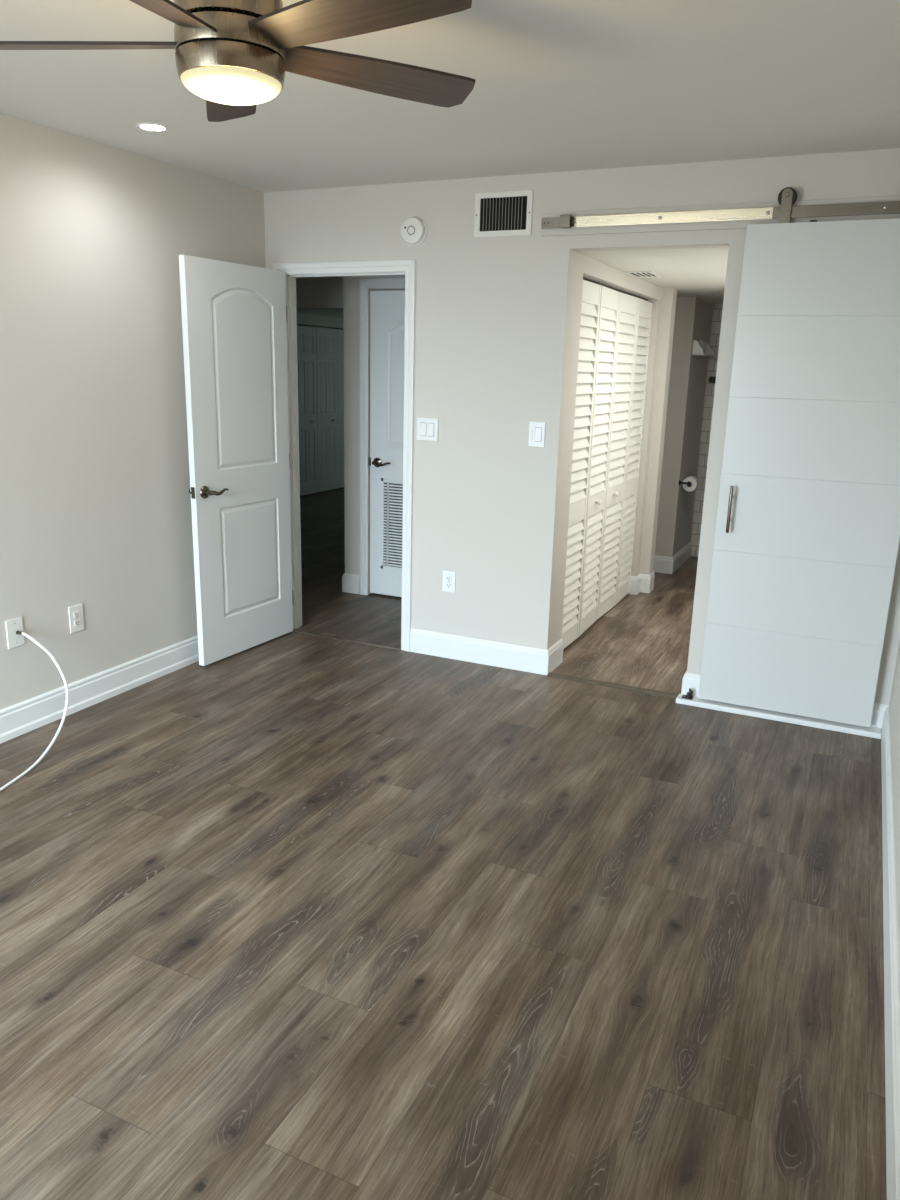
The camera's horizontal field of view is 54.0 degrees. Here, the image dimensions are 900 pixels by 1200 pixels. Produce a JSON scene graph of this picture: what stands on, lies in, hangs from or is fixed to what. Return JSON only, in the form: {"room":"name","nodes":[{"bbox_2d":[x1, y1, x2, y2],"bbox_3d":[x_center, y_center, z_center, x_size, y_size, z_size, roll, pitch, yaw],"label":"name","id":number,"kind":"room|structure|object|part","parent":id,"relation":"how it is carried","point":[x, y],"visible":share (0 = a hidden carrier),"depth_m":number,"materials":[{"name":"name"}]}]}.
{"room":"empty bedroom","nodes":[
{"label":"empty bedroom","id":0,"kind":"room"},
{"bbox_2d":[0,113,265,709],"bbox_3d":[-2.238,-0.436,2.771,0.100,2.472,5.400,8,16,24],"label":"wall","id":1,"kind":"structure","parent":0,"point":[95,497],"depth_m":3.95,"materials":[{"name":"grey paint"}]},
{"bbox_2d":[5,617,24,648],"bbox_3d":[-1.831,0.139,3.721,0.016,0.124,0.080,8,16,24],"label":"cable plate","id":2,"kind":"object","parent":1,"relation":"attached to","point":[13,626],"visible":1,"depth_m":3.72,"materials":[{"name":"white plastic"}]},
{"bbox_2d":[0,631,68,791],"bbox_3d":[-1.804,0.510,3.182,0.247,0.455,1.263,4,15,8],"label":"coaxial cable","id":3,"kind":"object","parent":2,"relation":"attached to","point":[18,632],"visible":1,"depth_m":3.71,"materials":[{"name":"white plastic"}]},
{"bbox_2d":[68,603,83,632],"bbox_3d":[-1.697,0.084,4.011,0.010,0.124,0.078,8,16,24],"label":"wall outlet","id":4,"kind":"object","parent":1,"relation":"attached to","point":[76,620],"visible":1,"depth_m":4.00,"materials":[{"name":"white plastic"}]},
{"bbox_2d":[73,611,79,617],"bbox_3d":[-1.694,0.066,4.005,0.003,0.029,0.033,8,16,24],"label":"socket","id":5,"kind":"object","parent":4,"relation":"attached to","point":[76,614],"depth_m":4.00,"materials":[{"name":"grey plastic"}]},
{"bbox_2d":[74,619,80,626],"bbox_3d":[-1.695,0.103,4.014,0.003,0.029,0.033,8,16,24],"label":"socket","id":6,"kind":"object","parent":4,"relation":"attached to","point":[77,622],"depth_m":4.01,"materials":[{"name":"grey plastic"}]},
{"bbox_2d":[0,635,198,743],"bbox_3d":[-2.191,0.689,3.088,0.021,0.136,5.300,8,16,24],"label":"baseboard","id":7,"kind":"structure","parent":1,"relation":"attached to","point":[18,719],"depth_m":4.15,"materials":[{"name":"white paint"}]},
{"bbox_2d":[296,277,342,308],"bbox_3d":[-1.893,-2.667,7.397,3.596,0.437,0.100,8,16,24],"label":"wall header","id":8,"kind":"structure","parent":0,"point":[311,292],"depth_m":6.98,"materials":[{"name":"grey paint"}]},
{"bbox_2d":[297,313,343,329],"bbox_3d":[-0.839,-1.898,8.513,4.800,2.440,6.485,8,16,24],"label":"wall","id":9,"kind":"structure","parent":0,"point":[308,320],"depth_m":10.69,"materials":[{"name":"grey paint"}]},
{"bbox_2d":[297,326,317,495],"bbox_3d":[-1.729,-2.258,10.618,0.062,1.980,0.455,8,16,24],"label":"door","id":10,"kind":"structure","parent":9,"relation":"in","point":[306,336],"depth_m":10.63,"materials":[{"name":"white paint"}]},
{"bbox_2d":[316,327,337,491],"bbox_3d":[-1.532,-2.361,11.026,0.062,1.980,0.455,8,16,24],"label":"door","id":11,"kind":"structure","parent":9,"relation":"in","point":[326,338],"depth_m":11.01,"materials":[{"name":"white paint"}]},
{"bbox_2d":[337,329,343,487],"bbox_3d":[-1.337,-2.462,11.430,0.062,1.980,0.455,8,16,24],"label":"door","id":12,"kind":"structure","parent":9,"relation":"in","point":[340,333],"depth_m":11.28,"materials":[{"name":"white paint"}]},
{"bbox_2d":[293,487,401,648],"bbox_3d":[-0.806,-0.721,8.841,4.700,0.001,6.600,8,16,24],"label":"floor","id":13,"kind":"structure","parent":0,"point":[373,618],"depth_m":6.26,"materials":[{"name":"brown wood"}]},
{"bbox_2d":[343,276,404,594],"bbox_3d":[0.033,-1.272,6.224,1.204,2.440,1.000,8,16,24],"label":"wall","id":14,"kind":"structure","parent":0,"point":[351,285],"depth_m":6.00,"materials":[{"name":"grey paint"}]},
{"bbox_2d":[342,573,359,593],"bbox_3d":[-0.659,-0.142,6.389,0.141,0.136,0.235,8,16,24],"label":"baseboard","id":15,"kind":"structure","parent":14,"relation":"attached to","point":[350,583],"depth_m":6.29,"materials":[{"name":"white paint"}]},
{"bbox_2d":[360,278,404,594],"bbox_3d":[-0.212,-1.008,5.829,0.888,2.118,0.018,8,16,24],"label":"door frame","id":16,"kind":"structure","parent":14,"relation":"attached to","point":[365,284],"depth_m":5.94,"materials":[{"name":"white paint"}]},
{"bbox_2d":[369,290,404,596],"bbox_3d":[-0.209,-0.984,5.852,0.770,2.032,0.095,8,16,24],"label":"door","id":17,"kind":"structure","parent":14,"relation":"in","point":[387,308],"depth_m":5.95,"materials":[{"name":"white paint"}]},
{"bbox_3d":[-0.501,-0.933,5.998,0.066,0.066,0.040,8,16,24],"label":"lever handle","id":18,"kind":"part","parent":17,"relation":"part of","materials":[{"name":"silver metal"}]},
{"bbox_3d":[-0.464,-0.917,5.952,0.136,0.032,0.025,8,16,24],"label":"lever","id":19,"kind":"part","parent":17,"relation":"part of","materials":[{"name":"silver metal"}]},
{"bbox_2d":[380,478,402,570],"bbox_3d":[-0.214,-0.490,5.990,0.586,0.635,0.007,8,16,24],"label":"grille","id":20,"kind":"object","parent":17,"relation":"attached to","point":[391,489],"depth_m":6.07,"materials":[{"name":"white metal"}]},
{"bbox_2d":[0,632,886,1199],"bbox_3d":[-0.664,0.975,2.421,3.399,0.001,5.300,8,16,24],"label":"floor","id":21,"kind":"structure","parent":0,"point":[291,915],"depth_m":2.50,"materials":[{"name":"brown wood"}]},
{"bbox_2d":[292,630,400,649],"bbox_3d":[-0.631,0.236,5.220,0.764,0.004,0.020,8,16,24],"label":"threshold","id":22,"kind":"object","parent":21,"relation":"on","point":[293,630],"visible":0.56,"depth_m":5.20,"materials":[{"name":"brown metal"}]},
{"bbox_2d":[547,672,678,698],"bbox_3d":[0.844,0.441,4.575,0.702,0.009,0.062,8,16,24],"label":"threshold","id":23,"kind":"object","parent":21,"relation":"on","point":[550,674],"visible":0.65,"depth_m":4.56,"materials":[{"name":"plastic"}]},
{"bbox_2d":[676,694,881,738],"bbox_3d":[1.547,0.548,4.203,0.920,0.026,0.082,8,16,24],"label":"floor strip","id":24,"kind":"object","parent":21,"relation":"on","point":[873,732],"visible":0.98,"depth_m":4.16,"materials":[{"name":"white paint"}]},
{"bbox_2d":[682,688,692,699],"bbox_3d":[1.175,0.460,4.358,0.050,0.048,0.041,8,16,24],"label":"floor guide","id":25,"kind":"object","parent":24,"relation":"on","point":[689,695],"visible":1,"depth_m":4.35,"materials":[{"name":"black metal"}]},
{"bbox_2d":[0,0,899,191],"bbox_3d":[-0.622,-1.452,1.735,3.599,0.100,5.400,8,16,24],"label":"ceiling","id":26,"kind":"structure","parent":0,"point":[560,85],"depth_m":2.98,"materials":[{"name":"white paint"}]},
{"bbox_2d":[136,122,168,131],"bbox_3d":[-1.182,-1.879,3.507,0.128,0.006,0.128,8,16,24],"label":"recessed light","id":27,"kind":"object","parent":26,"relation":"in","point":[147,126],"visible":1,"depth_m":3.50,"materials":[{"name":"white plastic"}]},
{"bbox_2d":[0,0,474,121],"bbox_3d":[-0.494,-1.280,1.923,1.228,0.322,1.181,8,16,24],"label":"ceiling fan","id":28,"kind":"object","parent":26,"relation":"hanging from","point":[234,55],"visible":1,"depth_m":1.91,"materials":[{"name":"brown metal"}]},
{"bbox_3d":[-0.861,-1.261,2.007,0.530,0.038,0.136,3,15,4],"label":"blade","id":29,"kind":"part","parent":28,"relation":"part of","materials":[{"name":"brown wood"}]},
{"bbox_3d":[-0.636,-1.161,1.649,0.136,0.038,0.530,7,16,22],"label":"blade","id":30,"kind":"part","parent":28,"relation":"part of","materials":[{"name":"brown wood"}]},
{"bbox_3d":[-0.495,-1.157,2.003,0.223,0.042,0.223,8,16,24],"label":"lamp shade","id":31,"kind":"part","parent":28,"relation":"part of","materials":[{"name":"white glass"}]},
{"bbox_3d":[-0.577,-1.338,2.327,0.136,0.038,0.530,-2,15,-13],"label":"blade","id":32,"kind":"part","parent":28,"relation":"part of","materials":[{"name":"brown wood"}]},
{"bbox_3d":[-0.193,-1.182,1.772,0.530,0.038,0.136,12,18,34],"label":"blade","id":33,"kind":"part","parent":28,"relation":"part of","materials":[{"name":"brown wood"}]},
{"bbox_3d":[-0.176,-1.286,2.167,0.530,0.038,0.136,-7,17,-30],"label":"blade","id":34,"kind":"part","parent":28,"relation":"part of","materials":[{"name":"brown wood"}]},
{"bbox_2d":[297,247,728,317],"bbox_3d":[0.270,-2.862,7.905,7.050,0.410,6.585,8,16,24],"label":"ceiling","id":35,"kind":"structure","parent":0,"point":[700,273],"depth_m":4.84,"materials":[{"name":"white paint"}]},
{"bbox_2d":[623,271,662,277],"bbox_3d":[1.132,-1.909,5.173,0.170,0.007,0.300,8,16,24],"label":"ceiling vent","id":36,"kind":"object","parent":35,"relation":"in","point":[637,274],"visible":1,"depth_m":5.17,"materials":[{"name":"white plastic"}]},
{"bbox_2d":[264,148,899,704],"bbox_3d":[0.517,-0.817,4.484,3.599,2.472,0.115,8,16,24],"label":"wall","id":37,"kind":"structure","parent":0,"point":[493,330],"depth_m":4.47,"materials":[{"name":"grey paint"}]},
{"bbox_2d":[273,259,415,651],"bbox_3d":[-0.577,-0.795,5.010,0.884,2.106,0.137,8,16,24],"label":"door frame","id":38,"kind":"structure","parent":37,"relation":"attached to","point":[382,266],"depth_m":4.87,"materials":[{"name":"white paint"}]},
{"bbox_2d":[179,255,292,665],"bbox_3d":[-1.116,-0.723,4.754,0.155,2.046,0.782,9,17,26],"label":"door","id":39,"kind":"structure","parent":38,"relation":"attached to","point":[234,315],"depth_m":4.69,"materials":[{"name":"white paint"}]},
{"bbox_3d":[-1.298,-0.539,4.450,0.025,0.058,0.012,9,17,26],"label":"latch plate","id":40,"kind":"part","parent":39,"relation":"part of","materials":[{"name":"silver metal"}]},
{"bbox_3d":[-1.235,-0.547,4.488,0.040,0.066,0.066,9,17,26],"label":"lever handle","id":41,"kind":"part","parent":39,"relation":"part of","materials":[{"name":"metal"}]},
{"bbox_3d":[-1.186,-0.552,4.524,0.025,0.032,0.136,9,17,26],"label":"lever","id":42,"kind":"part","parent":39,"relation":"part of","materials":[{"name":"metal"}]},
{"bbox_2d":[401,216,426,245],"bbox_3d":[-0.188,-1.871,4.471,0.142,0.142,0.042,8,16,24],"label":"smoke detector","id":43,"kind":"object","parent":37,"relation":"attached to","point":[413,229],"visible":1,"depth_m":4.45,"materials":[{"name":"white plastic"}]},
{"bbox_2d":[417,418,437,440],"bbox_3d":[-0.121,-0.908,4.698,0.126,0.118,0.012,8,16,24],"label":"light switch","id":44,"kind":"object","parent":37,"relation":"attached to","point":[427,428],"visible":1,"depth_m":4.69,"materials":[{"name":"white plastic"}]},
{"bbox_2d":[442,571,455,592],"bbox_3d":[-0.006,-0.100,4.846,0.078,0.118,0.010,8,16,24],"label":"wall outlet","id":45,"kind":"object","parent":37,"relation":"attached to","point":[449,578],"visible":1,"depth_m":4.84,"materials":[{"name":"white plastic"}]},
{"bbox_2d":[446,576,451,580],"bbox_3d":[-0.007,-0.118,4.839,0.033,0.029,0.003,8,16,24],"label":"socket","id":46,"kind":"object","parent":45,"relation":"attached to","point":[448,578],"depth_m":4.84,"materials":[{"name":"grey plastic"}]},
{"bbox_2d":[410,628,563,674],"bbox_3d":[0.201,0.255,4.970,0.829,0.136,0.258,8,16,24],"label":"baseboard","id":47,"kind":"structure","parent":37,"relation":"attached to","point":[503,655],"depth_m":4.84,"materials":[{"name":"white paint"}]},
{"bbox_2d":[474,190,532,236],"bbox_3d":[0.257,-1.870,4.274,0.300,0.201,0.009,8,16,24],"label":"air vent","id":48,"kind":"object","parent":37,"relation":"in","point":[505,213],"visible":1,"depth_m":4.27,"materials":[{"name":"white plastic"}]},
{"bbox_2d":[528,422,545,446],"bbox_3d":[0.437,-0.834,4.446,0.086,0.124,0.012,8,16,24],"label":"light switch","id":49,"kind":"object","parent":37,"relation":"attached to","point":[536,429],"visible":1,"depth_m":4.44,"materials":[{"name":"white plastic"}]},
{"bbox_2d":[541,196,899,235],"bbox_3d":[1.244,-1.670,3.842,1.782,0.100,0.018,8,16,24],"label":"board","id":50,"kind":"object","parent":37,"relation":"attached to","point":[739,224],"visible":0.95,"depth_m":3.90,"materials":[{"name":"grey paint"}]},
{"bbox_2d":[541,201,899,228],"bbox_3d":[1.218,-1.664,3.806,1.741,0.057,0.070,8,16,24],"label":"sliding rail","id":51,"kind":"object","parent":50,"relation":"attached to","point":[889,207],"visible":1,"depth_m":3.83,"materials":[{"name":"silver metal"}]},
{"bbox_3d":[0.499,-1.767,4.133,0.149,0.047,0.006,8,16,24],"label":"rail","id":52,"kind":"part","parent":51,"relation":"part of","materials":[{"name":"silver metal"}]},
{"bbox_2d":[698,187,899,727],"bbox_3d":[1.587,-0.579,3.865,0.768,2.300,0.092,8,16,24],"label":"barn door","id":53,"kind":"structure","parent":51,"relation":"hanging from","point":[807,538],"depth_m":3.88,"materials":[{"name":"white paint"}]},
{"bbox_3d":[1.273,-0.412,4.016,0.015,0.215,0.015,8,16,24],"label":"bar handle","id":54,"kind":"part","parent":53,"relation":"part of","materials":[{"name":"silver metal"}]},
{"bbox_2d":[681,671,888,728],"bbox_3d":[1.604,0.474,4.274,0.926,0.136,0.130,8,16,24],"label":"baseboard","id":55,"kind":"structure","parent":37,"relation":"attached to","point":[690,680],"depth_m":4.37,"materials":[{"name":"white paint"}]},
{"bbox_2d":[554,252,662,643],"bbox_3d":[0.971,-0.882,5.438,0.080,2.134,1.975,8,16,24],"label":"wall","id":56,"kind":"structure","parent":0,"point":[589,268],"depth_m":4.87,"materials":[{"name":"grey paint"}]},
{"bbox_2d":[583,278,647,300],"bbox_3d":[0.961,-1.837,5.217,0.024,0.012,1.734,8,16,24],"label":"door track","id":57,"kind":"object","parent":56,"relation":"attached to","point":[583,278],"visible":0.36,"depth_m":5.21,"materials":[{"name":"grey"}]},
{"bbox_2d":[562,280,619,648],"bbox_3d":[0.798,-0.748,5.081,0.064,2.012,0.866,8,16,24],"label":"bifold door","id":58,"kind":"structure","parent":57,"relation":"hanging from","point":[600,304],"depth_m":5.09,"materials":[{"name":"white paint"}]},
{"bbox_3d":[0.695,-0.702,4.896,0.028,2.012,0.431,9,16,25],"label":"frame","id":59,"kind":"part","parent":58,"relation":"part of","materials":[{"name":"white paint"}]},
{"bbox_3d":[0.880,-0.798,5.279,0.028,2.012,0.426,8,16,23],"label":"frame","id":60,"kind":"part","parent":58,"relation":"part of","materials":[{"name":"white paint"}]},
{"bbox_2d":[597,292,652,618],"bbox_3d":[1.166,-0.940,5.844,0.063,2.012,0.852,8,16,24],"label":"bifold door","id":61,"kind":"structure","parent":57,"relation":"hanging from","point":[635,314],"depth_m":5.79,"materials":[{"name":"white paint"}]},
{"bbox_3d":[1.247,-0.989,6.038,0.028,2.012,0.420,8,16,23],"label":"frame","id":62,"kind":"part","parent":61,"relation":"part of","materials":[{"name":"white paint"}]},
{"bbox_2d":[628,571,654,594],"bbox_3d":[1.435,-0.122,6.518,0.287,0.136,0.082,-9,18,-36],"label":"baseboard","id":63,"kind":"structure","parent":56,"relation":"attached to","point":[644,583],"depth_m":6.50,"materials":[{"name":"white paint"}]},
{"bbox_2d":[640,288,676,574],"bbox_3d":[2.082,-1.019,6.065,1.700,2.134,0.130,8,16,24],"label":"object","id":64,"kind":"structure","parent":56,"relation":"in","point":[669,297],"depth_m":6.25,"materials":[{"name":"grey paint"}]},
{"bbox_2d":[552,556,697,693],"bbox_3d":[1.744,0.039,6.204,2.250,0.001,3.800,8,16,24],"label":"floor","id":65,"kind":"structure","parent":0,"point":[643,641],"depth_m":5.35,"materials":[{"name":"brown wood"}]},
{"bbox_2d":[655,297,712,556],"bbox_3d":[1.725,-1.390,7.437,0.645,2.134,0.920,8,16,24],"label":"wall","id":66,"kind":"structure","parent":0,"point":[693,315],"depth_m":7.01,"materials":[{"name":"grey paint"}]},
{"bbox_2d":[653,541,691,573],"bbox_3d":[1.701,-0.405,7.619,0.610,0.136,0.815,8,16,24],"label":"baseboard","id":67,"kind":"structure","parent":66,"relation":"attached to","point":[662,564],"depth_m":7.20,"materials":[{"name":"white paint"}]},
{"bbox_2d":[679,480,690,485],"bbox_3d":[1.888,-0.939,7.037,0.091,0.048,0.182,8,16,24],"label":"holder","id":68,"kind":"object","parent":66,"relation":"attached to","point":[680,482],"visible":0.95,"depth_m":6.97,"materials":[{"name":"black metal"}]},
{"bbox_2d":[682,476,698,491],"bbox_3d":[1.923,-0.928,7.047,0.114,0.114,0.105,8,16,24],"label":"toilet roll","id":69,"kind":"object","parent":68,"relation":"on","point":[695,482],"visible":0.91,"depth_m":7.00,"materials":[{"name":"white paper"}]},
{"bbox_2d":[692,340,713,356],"bbox_3d":[2.018,-1.999,6.994,0.085,0.122,0.520,8,16,24],"label":"wall shelf","id":70,"kind":"object","parent":66,"relation":"attached to","point":[700,348],"visible":1,"depth_m":6.94,"materials":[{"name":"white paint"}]},
{"bbox_2d":[691,305,722,556],"bbox_3d":[2.845,-1.341,7.363,1.455,2.134,0.120,8,16,24],"label":"wall","id":71,"kind":"structure","parent":0,"point":[717,309],"depth_m":7.58,"materials":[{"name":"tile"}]},
{"bbox_2d":[708,377,715,382],"bbox_3d":[2.312,-1.837,7.373,0.300,0.052,0.097,8,16,24],"label":"shower shelf","id":72,"kind":"object","parent":71,"relation":"attached to","point":[711,379],"visible":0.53,"depth_m":7.45,"materials":[{"name":"black metal"}]},
{"bbox_2d":[889,641,899,978],"bbox_3d":[0.929,0.018,1.354,0.100,2.472,5.400,8,16,24],"label":"wall","id":73,"kind":"structure","parent":0,"point":[894,705],"depth_m":3.19,"materials":[{"name":"grey paint"}]},
{"bbox_2d":[881,706,899,1199],"bbox_3d":[1.044,1.038,2.079,0.015,0.136,4.440,8,16,24],"label":"baseboard","id":74,"kind":"structure","parent":73,"relation":"attached to","point":[890,928],"depth_m":2.23,"materials":[{"name":"white paint"}]}
]}

